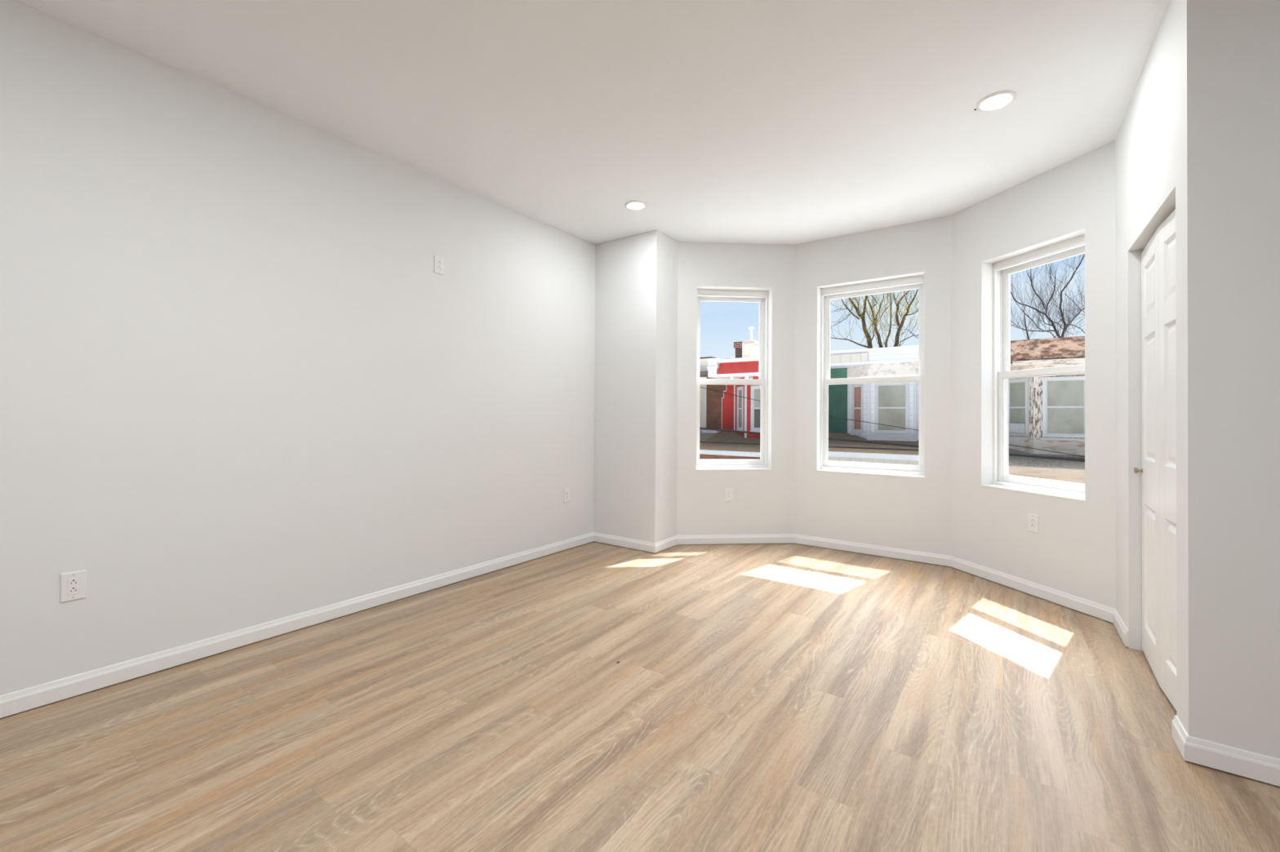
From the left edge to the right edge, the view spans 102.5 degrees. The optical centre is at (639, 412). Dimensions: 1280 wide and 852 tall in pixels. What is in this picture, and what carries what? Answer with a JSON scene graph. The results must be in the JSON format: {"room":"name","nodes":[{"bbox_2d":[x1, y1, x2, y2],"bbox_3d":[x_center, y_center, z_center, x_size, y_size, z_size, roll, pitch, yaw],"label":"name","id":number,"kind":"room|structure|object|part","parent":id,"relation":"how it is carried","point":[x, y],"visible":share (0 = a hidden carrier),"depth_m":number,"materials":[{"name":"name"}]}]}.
{"room":"empty living room","nodes":[
{"label":"empty living room","id":0,"kind":"room"},
{"bbox_2d":[0,0,595,718],"bbox_3d":[-2.304,-0.216,2.470,0.140,2.865,6.822,0,-1,36],"label":"wall","id":1,"kind":"structure","parent":0,"point":[242,386],"depth_m":2.65,"materials":[{"name":"paint"}]},
{"bbox_2d":[59,569,86,603],"bbox_3d":[-2.414,0.741,2.188,0.007,0.122,0.075,0,-1,36],"label":"wall outlet","id":2,"kind":"object","parent":1,"relation":"attached to","point":[73,584],"visible":1,"depth_m":2.19,"materials":[{"name":"white plastic"}]},
{"bbox_2d":[66,577,79,595],"bbox_3d":[-2.413,0.741,2.187,0.006,0.068,0.034,0,-1,36],"label":"receptacle","id":3,"kind":"object","parent":2,"relation":"attached to","point":[73,583],"depth_m":2.18,"materials":[{"name":"white plastic"}]},
{"bbox_2d":[0,532,593,718],"bbox_3d":[-2.295,1.167,2.350,0.014,0.084,6.382,0,-1,36],"label":"baseboard","id":4,"kind":"structure","parent":1,"relation":"attached to","point":[15,702],"depth_m":2.65,"materials":[{"name":"paint"}]},
{"bbox_2d":[434,255,444,275],"bbox_3d":[-1.406,-1.029,3.599,0.007,0.122,0.075,0,-1,36],"label":"wall outlet","id":5,"kind":"object","parent":1,"relation":"attached to","point":[438,261],"visible":1,"depth_m":3.60,"materials":[{"name":"white plastic"}]},
{"bbox_2d":[437,259,441,271],"bbox_3d":[-1.406,-1.029,3.599,0.006,0.068,0.034,0,-1,36],"label":"receptacle","id":6,"kind":"object","parent":5,"relation":"attached to","point":[439,261],"depth_m":3.60,"materials":[{"name":"white plastic"}]},
{"bbox_2d":[564,488,569,502],"bbox_3d":[-0.661,0.752,4.644,0.007,0.122,0.075,0,-1,36],"label":"wall outlet","id":7,"kind":"object","parent":1,"relation":"attached to","point":[566,491],"visible":1,"depth_m":4.64,"materials":[{"name":"white plastic"}]},
{"bbox_2d":[15,0,1169,244],"bbox_3d":[0.063,-1.719,1.371,5.290,0.150,7.772,0,-1,36],"label":"ceiling","id":8,"kind":"structure","parent":0,"point":[752,122],"depth_m":2.60,"materials":[{"name":"paint"}]},
{"bbox_2d":[624,200,647,210],"bbox_3d":[-0.032,-1.617,4.031,0.176,0.013,0.176,0,-1,36],"label":"recessed light","id":9,"kind":"object","parent":8,"relation":"in","point":[632,205],"visible":1,"depth_m":4.01,"materials":[{"name":"white plastic"}]},
{"bbox_2d":[975,90,1017,111],"bbox_3d":[1.857,-1.617,2.680,0.176,0.013,0.176,0,-1,36],"label":"recessed light","id":10,"kind":"object","parent":8,"relation":"in","point":[999,100],"visible":1,"depth_m":2.66,"materials":[{"name":"white plastic"}]},
{"bbox_2d":[593,230,678,551],"bbox_3d":[-0.015,-0.184,4.945,0.712,2.865,0.466,0,-1,36],"label":"wall","id":11,"kind":"structure","parent":0,"point":[636,380],"depth_m":4.72,"materials":[{"name":"paint"}]},
{"bbox_2d":[593,532,655,553],"bbox_3d":[-0.156,1.198,4.734,0.726,0.084,0.014,0,-1,36],"label":"baseboard","id":12,"kind":"structure","parent":11,"relation":"attached to","point":[642,545],"depth_m":4.71,"materials":[{"name":"paint"}]},
{"bbox_2d":[654,535,677,552],"bbox_3d":[0.240,1.200,4.677,0.014,0.084,0.380,0,-1,36],"label":"baseboard","id":13,"kind":"structure","parent":11,"relation":"attached to","point":[661,545],"depth_m":4.67,"materials":[{"name":"paint"}]},
{"bbox_2d":[0,541,1279,851],"bbox_3d":[0.037,1.281,1.335,5.290,0.120,7.742,0,-1,36],"label":"floor","id":14,"kind":"structure","parent":0,"point":[758,697],"depth_m":1.97,"materials":[{"name":"brown wood"}]},
{"bbox_2d":[676,241,795,545],"bbox_3d":[0.940,-0.178,4.970,1.190,2.865,0.160,0,0,-4],"label":"wall","id":15,"kind":"structure","parent":0,"point":[762,503],"depth_m":4.89,"materials":[{"name":"paint"}]},
{"bbox_2d":[724,488,732,501],"bbox_3d":[0.842,0.785,4.871,0.075,0.122,0.007,0,0,-4],"label":"wall outlet","id":16,"kind":"object","parent":15,"relation":"attached to","point":[728,491],"visible":1,"depth_m":4.87,"materials":[{"name":"white plastic"}]},
{"bbox_2d":[727,491,730,498],"bbox_3d":[0.842,0.785,4.871,0.034,0.068,0.006,0,0,-4],"label":"receptacle","id":17,"kind":"object","parent":16,"relation":"attached to","point":[728,492],"depth_m":4.87,"materials":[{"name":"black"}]},
{"bbox_2d":[696,286,772,471],"bbox_3d":[0.890,-0.317,5.001,0.732,1.749,0.233,0,0,-4],"label":"window","id":18,"kind":"structure","parent":15,"relation":"in","point":[762,295],"depth_m":5.01,"materials":[{"name":"white plastic"}]},
{"bbox_3d":[0.887,-0.708,5.082,0.684,0.862,0.028,0,0,-4],"label":"sash","id":19,"kind":"part","parent":18,"relation":"part of","materials":[{"name":"clear glass"}]},
{"bbox_3d":[0.885,0.098,5.035,0.704,0.843,0.032,0,0,-4],"label":"sash","id":20,"kind":"part","parent":18,"relation":"part of","materials":[{"name":"white plastic"}]},
{"bbox_3d":[0.890,0.550,4.932,0.732,0.012,0.108,0,0,-4],"label":"sill","id":21,"kind":"part","parent":18,"relation":"part of","materials":[{"name":"paint"}]},
{"bbox_2d":[676,533,793,544],"bbox_3d":[0.909,1.205,4.871,1.132,0.084,0.014,0,0,-4],"label":"baseboard","id":22,"kind":"structure","parent":15,"relation":"attached to","point":[770,538],"depth_m":4.87,"materials":[{"name":"paint"}]},
{"bbox_2d":[793,215,951,567],"bbox_3d":[2.053,-0.175,4.621,1.408,2.865,0.160,0,-1,36],"label":"wall","id":23,"kind":"structure","parent":0,"point":[908,513],"depth_m":4.47,"materials":[{"name":"paint"}]},
{"bbox_2d":[816,271,924,478],"bbox_3d":[2.083,-0.310,4.642,0.890,1.733,0.233,0,-1,36],"label":"window","id":24,"kind":"structure","parent":23,"relation":"in","point":[914,281],"depth_m":4.69,"materials":[{"name":"white plastic"}]},
{"bbox_3d":[2.042,0.549,4.585,0.890,0.012,0.108,0,-1,36],"label":"sill","id":25,"kind":"part","parent":24,"relation":"part of","materials":[{"name":"paint"}]},
{"bbox_3d":[2.103,0.101,4.669,0.862,0.834,0.032,0,-1,36],"label":"sash","id":26,"kind":"part","parent":24,"relation":"part of","materials":[{"name":"white plastic"}]},
{"bbox_3d":[2.131,-0.697,4.708,0.842,0.855,0.028,0,-1,36],"label":"sash","id":27,"kind":"part","parent":24,"relation":"part of","materials":[{"name":"clear glass"}]},
{"bbox_2d":[793,533,951,566],"bbox_3d":[1.995,1.209,4.539,1.292,0.084,0.014,0,-1,36],"label":"baseboard","id":28,"kind":"structure","parent":23,"relation":"attached to","point":[910,555],"depth_m":4.49,"materials":[{"name":"paint"}]},
{"bbox_2d":[951,140,1115,622],"bbox_3d":[2.743,-0.178,3.656,0.160,2.865,1.236,0,0,-14],"label":"wall","id":29,"kind":"structure","parent":0,"point":[1073,550],"depth_m":3.44,"materials":[{"name":"paint"}]},
{"bbox_2d":[950,555,1115,622],"bbox_3d":[2.658,1.205,3.596,0.014,0.084,1.178,0,0,-14],"label":"baseboard","id":30,"kind":"structure","parent":29,"relation":"attached to","point":[1104,612],"depth_m":3.46,"materials":[{"name":"paint"}]},
{"bbox_2d":[980,228,1085,502],"bbox_3d":[2.796,-0.292,3.583,0.233,1.709,0.736,0,0,-14],"label":"window","id":31,"kind":"structure","parent":29,"relation":"in","point":[996,372],"depth_m":3.90,"materials":[{"name":"white plastic"}]},
{"bbox_3d":[2.731,0.556,3.561,0.108,0.012,0.736,0,0,-14],"label":"sill","id":32,"kind":"part","parent":31,"relation":"part of","materials":[{"name":"paint"}]},
{"bbox_3d":[2.830,0.109,3.588,0.032,0.833,0.708,0,0,-14],"label":"sash","id":33,"kind":"part","parent":31,"relation":"part of","materials":[{"name":"white plastic"}]},
{"bbox_3d":[2.874,-0.677,3.604,0.028,0.832,0.688,0,0,-14],"label":"sash","id":34,"kind":"part","parent":31,"relation":"part of","materials":[{"name":"clear glass"}]},
{"bbox_2d":[1027,513,1039,533],"bbox_3d":[2.685,0.760,3.509,0.007,0.122,0.075,0,0,-14],"label":"wall outlet","id":35,"kind":"object","parent":29,"relation":"attached to","point":[1033,519],"visible":1,"depth_m":3.50,"materials":[{"name":"white plastic"}]},
{"bbox_2d":[1030,517,1035,528],"bbox_3d":[2.684,0.760,3.509,0.006,0.068,0.034,0,0,-14],"label":"receptacle","id":36,"kind":"object","parent":35,"relation":"attached to","point":[1032,519],"depth_m":3.51,"materials":[{"name":"white plastic"}]},
{"bbox_2d":[1115,0,1239,748],"bbox_3d":[2.447,-0.190,2.422,0.120,2.865,1.545,0,-1,36],"label":"wall","id":37,"kind":"structure","parent":0,"point":[1176,140],"depth_m":1.82,"materials":[{"name":"paint"}]},
{"bbox_2d":[1112,608,1128,647],"bbox_3d":[2.686,1.200,2.873,0.014,0.084,0.385,0,-1,36],"label":"baseboard","id":38,"kind":"structure","parent":37,"relation":"attached to","point":[1117,622],"depth_m":2.83,"materials":[{"name":"paint"}]},
{"bbox_2d":[1133,209,1176,710],"bbox_3d":[2.353,0.186,2.308,0.068,2.086,0.930,0,-1,36],"label":"door","id":39,"kind":"structure","parent":37,"relation":"in","point":[1158,380],"depth_m":2.32,"materials":[{"name":"paint"}]},
{"bbox_3d":[2.591,0.304,2.672,0.033,0.031,0.031,0,-1,37],"label":"knob","id":40,"kind":"part","parent":39,"relation":"part of","materials":[{"name":"silver metal"}]},
{"bbox_2d":[1171,715,1188,759],"bbox_3d":[1.977,1.188,1.879,0.014,0.084,0.169,0,-1,36],"label":"baseboard","id":41,"kind":"structure","parent":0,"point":[1179,734],"depth_m":1.88,"materials":[{"name":"paint"}]},
{"bbox_2d":[1236,0,1279,759],"bbox_3d":[2.572,-0.197,1.457,1.205,2.865,0.120,0,-1,36],"label":"wall","id":42,"kind":"structure","parent":0,"point":[1258,21],"depth_m":1.73,"materials":[{"name":"paint"}]},
{"bbox_2d":[1184,735,1279,786],"bbox_3d":[2.430,1.187,1.460,1.239,0.084,0.014,0,-1,36],"label":"baseboard","id":43,"kind":"structure","parent":42,"relation":"attached to","point":[1257,766],"depth_m":1.75,"materials":[{"name":"paint"}]},
{"label":"outside","id":44,"kind":"structure","parent":0,"visible":0},
{"bbox_3d":[19.024,5.127,26.661,80.000,0.200,54.400,0,-1,36],"label":"street","id":45,"kind":"object","parent":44,"visible":0},
{"bbox_2d":[699,356,735,444],"bbox_3d":[2.791,0.984,23.770,4.310,7.855,9.157,0,-1,36],"label":"house","id":46,"kind":"structure","parent":45,"relation":"on","point":[710,401],"depth_m":21.00,"materials":[{"name":"brown brick"}]},
{"bbox_3d":[1.338,-1.853,21.734,4.310,0.520,0.900,0,-1,36],"label":"cornice","id":47,"kind":"part","parent":46,"relation":"part of","materials":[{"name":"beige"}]},
{"bbox_3d":[2.716,-0.374,21.194,0.060,2.330,0.050,0,-1,36],"label":"corner trim","id":48,"kind":"part","parent":46,"relation":"part of","materials":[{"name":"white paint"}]},
{"bbox_2d":[699,327,760,459],"bbox_3d":[5.958,0.737,21.072,3.980,8.342,8.440,0,-1,36],"label":"building","id":49,"kind":"structure","parent":45,"relation":"on","point":[738,413],"depth_m":19.25,"materials":[{"name":"red paint"}]},
{"bbox_3d":[3.118,-1.695,20.148,0.430,0.720,1.290,0,-1,36],"label":"cornice","id":50,"kind":"part","parent":49,"relation":"part of","materials":[{"name":"white paint"}]},
{"bbox_3d":[3.774,-0.374,20.439,0.060,2.330,0.050,0,-1,36],"label":"corner trim","id":51,"kind":"part","parent":49,"relation":"part of","materials":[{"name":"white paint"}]},
{"bbox_3d":[4.703,-1.366,18.934,3.540,0.100,1.420,0,-1,36],"label":"cornice","id":52,"kind":"part","parent":49,"relation":"part of","materials":[{"name":"white paint"}]},
{"bbox_3d":[4.673,-1.645,18.995,3.460,0.460,1.220,0,-1,36],"label":"mansard panel","id":53,"kind":"part","parent":49,"relation":"part of","materials":[{"name":"red paint"}]},
{"bbox_3d":[4.666,-1.944,19.176,3.880,0.140,1.200,0,-1,36],"label":"cornice","id":54,"kind":"part","parent":49,"relation":"part of","materials":[{"name":"white paint"}]},
{"bbox_3d":[3.875,-0.133,19.816,0.020,1.500,0.440,0,0,-9],"label":"sash","id":55,"kind":"part","parent":49,"relation":"part of","materials":[{"name":"white paint"}]},
{"bbox_2d":[738,390,742,426],"bbox_3d":[3.882,-0.133,19.817,0.003,1.500,0.440,0,0,-9],"label":"blind","id":56,"kind":"object","parent":49,"relation":"hanging from","point":[740,391],"depth_m":19.81,"materials":[{"name":"grey fabric"}]},
{"bbox_3d":[3.982,-0.232,19.284,0.090,2.630,0.085,0,-1,36],"label":"corner trim","id":57,"kind":"part","parent":49,"relation":"part of","materials":[{"name":"white paint"}]},
{"bbox_3d":[4.540,-0.137,18.861,0.800,1.500,0.020,0,-1,36],"label":"sash","id":58,"kind":"part","parent":49,"relation":"part of","materials":[{"name":"white paint"}]},
{"bbox_2d":[754,389,760,408],"bbox_3d":[4.546,-0.512,18.870,0.800,0.750,0.003,0,-1,36],"label":"blind","id":59,"kind":"object","parent":49,"relation":"hanging from","point":[757,392],"depth_m":19.02,"materials":[{"name":"grey fabric"}]},
{"bbox_2d":[828,345,919,465],"bbox_3d":[9.462,1.444,18.563,4.640,6.930,8.440,0,-1,36],"label":"building","id":60,"kind":"structure","parent":45,"relation":"on","point":[892,404],"depth_m":16.50,"materials":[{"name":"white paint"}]},
{"bbox_3d":[7.282,-0.374,17.935,0.060,2.330,0.050,0,-1,36],"label":"corner trim","id":61,"kind":"part","parent":60,"relation":"part of","materials":[{"name":"white paint"}]},
{"bbox_3d":[6.749,-1.778,17.110,1.590,0.280,0.060,0,-1,36],"label":"cornice panel","id":62,"kind":"part","parent":60,"relation":"part of","materials":[{"name":"white paint"}]},
{"bbox_3d":[7.370,-0.132,17.391,0.020,1.500,0.480,0,0,-9],"label":"sash","id":63,"kind":"part","parent":60,"relation":"part of","materials":[{"name":"white paint"}]},
{"bbox_3d":[7.333,0.747,17.379,0.090,0.080,0.720,0,0,-9],"label":"sill","id":64,"kind":"part","parent":60,"relation":"part of","materials":[{"name":"white paint"}]},
{"bbox_2d":[853,386,861,429],"bbox_3d":[7.378,-0.132,17.393,0.003,1.500,0.480,0,0,-9],"label":"blind","id":65,"kind":"object","parent":60,"relation":"hanging from","point":[857,390],"depth_m":17.41,"materials":[{"name":"brown"}]},
{"bbox_3d":[7.490,-0.231,16.781,0.090,2.630,0.085,0,-1,36],"label":"corner trim","id":66,"kind":"part","parent":60,"relation":"part of","materials":[{"name":"white paint"}]},
{"bbox_3d":[8.250,-1.763,16.709,4.460,0.420,1.050,0,-1,36],"label":"cornice","id":67,"kind":"part","parent":60,"relation":"part of","materials":[{"name":"white paint"}]},
{"bbox_3d":[8.024,-0.137,16.375,0.860,1.500,0.020,0,-1,36],"label":"sash","id":68,"kind":"part","parent":60,"relation":"part of","materials":[{"name":"white paint"}]},
{"bbox_2d":[878,385,905,430],"bbox_3d":[8.028,-0.137,16.381,0.860,1.500,0.003,0,-1,36],"label":"blind","id":69,"kind":"object","parent":60,"relation":"hanging from","point":[891,398],"depth_m":16.38,"materials":[{"name":"grey fabric"}]},
{"bbox_3d":[8.000,0.743,16.341,1.100,0.080,0.090,0,-1,36],"label":"sill","id":70,"kind":"part","parent":60,"relation":"part of","materials":[{"name":"white paint"}]},
{"bbox_3d":[8.573,-0.231,16.008,0.090,2.630,0.085,0,-1,36],"label":"corner trim","id":71,"kind":"part","parent":60,"relation":"part of","materials":[{"name":"white paint"}]},
{"bbox_2d":[830,288,919,348],"bbox_3d":[12.740,-2.143,27.971,6.947,14.301,4.988,0,-1,43],"label":"tree","id":72,"kind":"object","parent":45,"relation":"on","point":[906,313],"visible":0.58,"depth_m":27.84,"materials":[{"name":"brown plant"}]},
{"bbox_2d":[1010,284,1042,339],"bbox_3d":[18.692,-0.678,25.314,1.628,11.394,2.228,1,0,-26],"label":"tree","id":73,"kind":"object","parent":45,"relation":"on","point":[1024,317],"visible":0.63,"depth_m":24.98,"materials":[{"name":"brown plant"}]},
{"bbox_2d":[1008,336,1084,484],"bbox_3d":[13.105,1.479,15.964,4.310,6.860,8.440,0,-1,36],"label":"house","id":74,"kind":"structure","parent":45,"relation":"on","point":[1051,408],"depth_m":13.94,"materials":[{"name":"white paint"}]},
{"bbox_2d":[1008,423,1025,432],"bbox_3d":[10.783,0.456,14.726,0.198,0.260,0.400,0,0,-9],"label":"air conditioner","id":75,"kind":"object","parent":74,"relation":"attached to","point":[1013,428],"visible":0.84,"depth_m":14.59,"materials":[{"name":"white paint"}]},
{"bbox_2d":[1009,424,1017,431],"bbox_3d":[10.688,0.451,14.720,0.009,0.190,0.320,0,0,-9],"label":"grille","id":76,"kind":"object","parent":75,"relation":"attached to","point":[1012,427],"depth_m":14.69,"materials":[{"name":"white"}]},
{"bbox_3d":[10.892,-0.132,14.809,0.020,1.500,0.560,0,0,-9],"label":"sash","id":77,"kind":"part","parent":74,"relation":"part of","materials":[{"name":"white paint"}]},
{"bbox_2d":[1010,382,1025,423],"bbox_3d":[10.899,-0.132,14.810,0.003,1.500,0.560,0,0,-9],"label":"blind","id":78,"kind":"object","parent":74,"relation":"hanging from","point":[1017,388],"depth_m":14.80,"materials":[{"name":"grey fabric"}]},
{"bbox_3d":[10.854,0.747,14.797,0.090,0.080,0.800,0,0,-9],"label":"sill","id":79,"kind":"part","parent":74,"relation":"part of","materials":[{"name":"white"}]},
{"bbox_3d":[10.999,-0.231,14.277,0.090,2.630,0.085,0,-1,36],"label":"corner trim","id":80,"kind":"part","parent":74,"relation":"part of","materials":[{"name":"white paint"}]},
{"bbox_3d":[11.787,-1.655,13.901,4.060,0.480,1.050,0,-1,36],"label":"cornice","id":81,"kind":"part","parent":74,"relation":"part of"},
{"bbox_3d":[12.117,-1.353,13.803,3.410,0.120,1.160,0,-1,36],"label":"crown moulding","id":82,"kind":"part","parent":74,"relation":"part of","materials":[{"name":"white paint"}]},
{"bbox_3d":[11.480,0.744,13.858,1.070,0.080,0.090,0,-1,36],"label":"sill","id":83,"kind":"part","parent":74,"relation":"part of","materials":[{"name":"white"}]},
{"bbox_3d":[11.504,-0.136,13.892,0.830,1.500,0.020,0,-1,36],"label":"sash","id":84,"kind":"part","parent":74,"relation":"part of","materials":[{"name":"white paint"}]},
{"bbox_2d":[1047,380,1084,434],"bbox_3d":[11.508,-0.136,13.898,0.830,1.500,0.003,0,-1,36],"label":"blind","id":85,"kind":"object","parent":74,"relation":"hanging from","point":[1065,398],"depth_m":13.89,"materials":[{"name":"grey fabric"}]},
{"bbox_2d":[1010,254,1084,337],"bbox_3d":[16.692,-1.592,21.080,3.352,13.134,4.679,1,-1,-45],"label":"tree","id":86,"kind":"object","parent":45,"relation":"on","point":[1066,325],"visible":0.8,"depth_m":20.98,"materials":[{"name":"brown plant"}]},
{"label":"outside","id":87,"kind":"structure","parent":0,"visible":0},
{"bbox_2d":[699,386,1084,457],"bbox_3d":[4.781,-0.212,11.334,23.464,4.574,0.014,0,-1,36],"label":"cable","id":88,"kind":"object","parent":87,"point":[700,387],"visible":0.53,"depth_m":10.92,"materials":[{"name":"grey plastic"}]},
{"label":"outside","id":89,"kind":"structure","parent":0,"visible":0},
{"bbox_2d":[699,427,1084,462],"bbox_3d":[3.964,0.624,13.135,21.531,1.276,0.050,0,-1,36],"label":"cable","id":90,"kind":"object","parent":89,"point":[707,428],"visible":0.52,"depth_m":11.78,"materials":[{"name":"grey plastic"}]},
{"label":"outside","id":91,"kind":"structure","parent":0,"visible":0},
{"bbox_2d":[699,441,1084,459],"bbox_3d":[6.471,0.968,11.956,18.223,0.201,0.035,0,-1,36],"label":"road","id":92,"kind":"structure","parent":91,"point":[700,442],"depth_m":12.70,"materials":[{"name":"grey asphalt"}]}
]}

